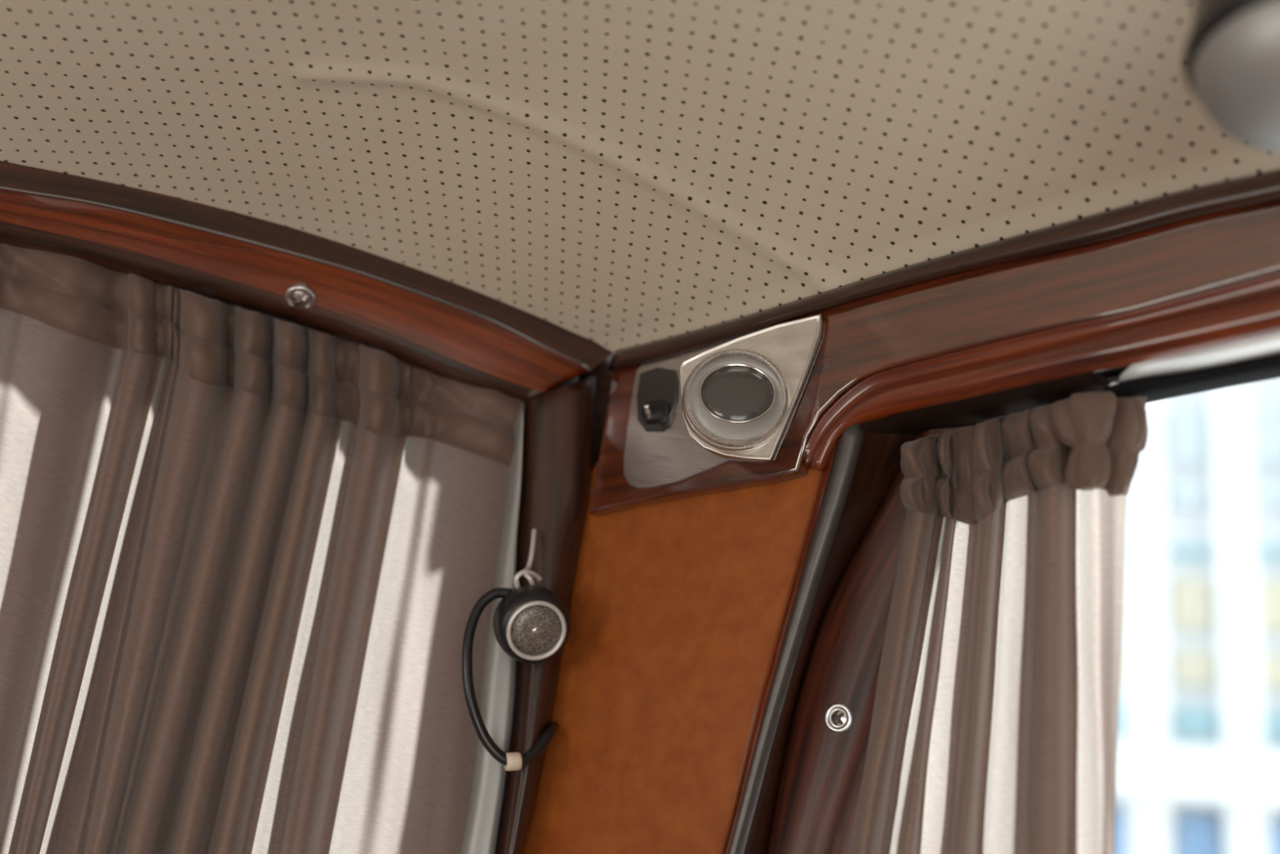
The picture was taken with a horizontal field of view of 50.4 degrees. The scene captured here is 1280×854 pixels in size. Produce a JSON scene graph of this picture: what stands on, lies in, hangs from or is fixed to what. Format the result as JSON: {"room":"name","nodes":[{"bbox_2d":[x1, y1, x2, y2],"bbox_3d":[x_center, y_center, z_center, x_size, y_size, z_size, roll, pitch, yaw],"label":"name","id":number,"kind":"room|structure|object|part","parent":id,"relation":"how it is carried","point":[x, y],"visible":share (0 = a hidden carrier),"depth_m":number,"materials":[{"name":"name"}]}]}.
{"room":"car interior","nodes":[
{"label":"car interior","id":0,"kind":"room"},
{"bbox_2d":[280,319,613,468],"bbox_3d":[-0.687,0.590,0.546,1.400,2.023,0.085,13,-21,-17],"label":"wall","id":1,"kind":"structure","parent":0,"point":[604,378],"depth_m":0.98,"materials":[{"name":"brown wood"}]},
{"bbox_2d":[0,243,522,853],"bbox_3d":[-0.365,0.135,0.802,0.586,0.553,0.067,13,-21,-17],"label":"curtain","id":2,"kind":"object","parent":1,"relation":"hanging from","point":[246,557],"visible":0.99,"depth_m":0.86,"materials":[{"name":"fabric"}]},
{"bbox_2d":[284,283,315,308],"bbox_3d":[-0.225,-0.086,0.902,0.020,0.014,0.019,7,-20,0],"label":"screw","id":3,"kind":"object","parent":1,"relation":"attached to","point":[299,291],"visible":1,"depth_m":0.90,"materials":[{"name":"silver metal"}]},
{"bbox_2d":[0,160,613,400],"bbox_3d":[-0.552,-0.174,0.810,1.128,0.090,0.053,13,-21,-17],"label":"trim","id":4,"kind":"structure","parent":1,"relation":"attached to","point":[443,328],"depth_m":0.90,"materials":[{"name":"brown wood"}]},
{"bbox_2d":[460,403,524,853],"bbox_3d":[-0.093,0.162,0.886,0.028,0.375,0.020,13,-21,-17],"label":"trim","id":5,"kind":"structure","parent":1,"relation":"attached to","point":[498,684],"depth_m":0.87,"materials":[{"name":"grey metal"}]},
{"bbox_2d":[461,528,570,770],"bbox_3d":[-0.070,0.137,0.860,0.077,0.158,0.043,19,-23,-29],"label":"microphone","id":6,"kind":"object","parent":1,"relation":"attached to","point":[531,624],"visible":1,"depth_m":0.85,"materials":[{"name":"black plastic"}]},
{"bbox_2d":[494,376,596,853],"bbox_3d":[-0.076,0.151,0.896,0.055,0.404,0.044,13,-21,-17],"label":"trim","id":7,"kind":"structure","parent":1,"relation":"attached to","point":[558,448],"depth_m":0.91,"materials":[{"name":"brown wood"}]},
{"bbox_3d":[-0.054,0.350,0.851,0.060,1.223,0.026,2,-21,13],"label":"corner post","id":8,"kind":"part","parent":1,"relation":"part of","materials":[{"name":"brown wood"}]},
{"bbox_2d":[0,0,1279,352],"bbox_3d":[0.221,-0.400,0.006,2.890,0.055,1.158,-12,-27,42],"label":"ceiling","id":9,"kind":"structure","parent":0,"point":[616,175],"depth_m":0.75,"materials":[{"name":"beige leather"}]},
{"bbox_2d":[1182,0,1279,153],"bbox_3d":[0.243,-0.154,0.494,0.086,0.109,0.086,7,-20,0],"label":"ceiling lamp","id":10,"kind":"object","parent":9,"relation":"attached to","point":[1231,61],"visible":1,"depth_m":0.47,"materials":[{"name":"silver"}]},
{"bbox_2d":[522,364,1130,853],"bbox_3d":[0.644,0.521,0.072,2.150,2.123,0.080,-12,-27,42],"label":"wall","id":11,"kind":"structure","parent":0,"point":[677,606],"depth_m":0.83,"materials":[{"name":"orange leather"}]},
{"bbox_2d":[623,313,823,488],"bbox_3d":[0.033,-0.020,0.844,0.157,0.097,0.056,-12,-27,41],"label":"lamp","id":12,"kind":"object","parent":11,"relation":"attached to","point":[694,412],"visible":1,"depth_m":0.82,"materials":[{"name":"metal"}]},
{"bbox_2d":[640,399,671,427],"bbox_3d":[0.011,-0.008,0.893,0.024,0.021,0.006,-12,-27,42],"label":"switch","id":13,"kind":"object","parent":12,"relation":"attached to","point":[655,413],"depth_m":0.89,"materials":[{"name":"black plastic"}]},
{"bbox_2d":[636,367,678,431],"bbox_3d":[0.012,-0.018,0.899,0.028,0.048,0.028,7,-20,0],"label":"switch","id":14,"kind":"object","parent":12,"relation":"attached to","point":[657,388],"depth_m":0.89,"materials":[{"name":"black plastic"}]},
{"bbox_2d":[590,168,1279,516],"bbox_3d":[0.498,-0.106,0.470,1.421,0.119,0.037,-12,-27,42],"label":"trim","id":15,"kind":"structure","parent":11,"relation":"attached to","point":[1176,246],"depth_m":0.75,"materials":[{"name":"brown wood"}]},
{"bbox_2d":[720,271,1279,853],"bbox_3d":[0.524,0.125,0.366,1.309,0.550,0.084,-12,-27,42],"label":"window","id":16,"kind":"structure","parent":11,"relation":"in","point":[1257,359],"depth_m":0.76,"materials":[{"name":"brown wood"}]},
{"bbox_2d":[824,702,852,733],"bbox_3d":[0.113,0.165,0.773,0.017,0.017,0.006,-4,-23,26],"label":"screw","id":17,"kind":"object","parent":16,"relation":"attached to","point":[840,708],"visible":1,"depth_m":0.77,"materials":[{"name":"silver metal"}]},
{"bbox_2d":[847,391,1148,853],"bbox_3d":[0.171,0.132,0.701,0.186,0.307,0.050,-12,-27,41],"label":"curtain","id":18,"kind":"object","parent":16,"relation":"hanging from","point":[993,730],"visible":1,"depth_m":0.70,"materials":[{"name":"fabric"}]},
{"label":"outside","id":19,"kind":"structure","parent":0,"visible":0},
{"label":"ground","id":20,"kind":"structure","parent":19,"visible":0},
{"bbox_2d":[1115,377,1279,853],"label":"window","id":21,"kind":"structure","parent":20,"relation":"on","point":[1198,745],"depth_m":10.39,"materials":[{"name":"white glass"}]},
{"bbox_3d":[3.617,1.875,10.726,0.380,0.245,0.080,-1,-22,21],"label":"panel","id":22,"kind":"part","parent":21,"relation":"part of","materials":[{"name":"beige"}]},
{"bbox_3d":[3.674,1.399,10.902,0.380,0.379,0.080,-1,-22,21],"label":"panel","id":23,"kind":"part","parent":21,"relation":"part of","materials":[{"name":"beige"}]},
{"bbox_3d":[4.328,1.387,10.656,0.277,0.379,0.080,-1,-22,21],"label":"panel","id":24,"kind":"part","parent":21,"relation":"part of","materials":[{"name":"beige glass"}]},
{"bbox_3d":[4.271,1.863,10.480,0.277,0.245,0.080,-1,-22,21],"label":"panel","id":25,"kind":"part","parent":21,"relation":"part of","materials":[{"name":"beige"}]},
{"bbox_3d":[4.912,1.376,10.437,0.304,0.379,0.080,-1,-22,21],"label":"panel","id":26,"kind":"part","parent":21,"relation":"part of","materials":[{"name":"beige"}]},
{"bbox_3d":[4.855,1.851,10.261,0.304,0.245,0.080,-1,-22,21],"label":"panel","id":27,"kind":"part","parent":21,"relation":"part of","materials":[{"name":"beige"}]}
]}

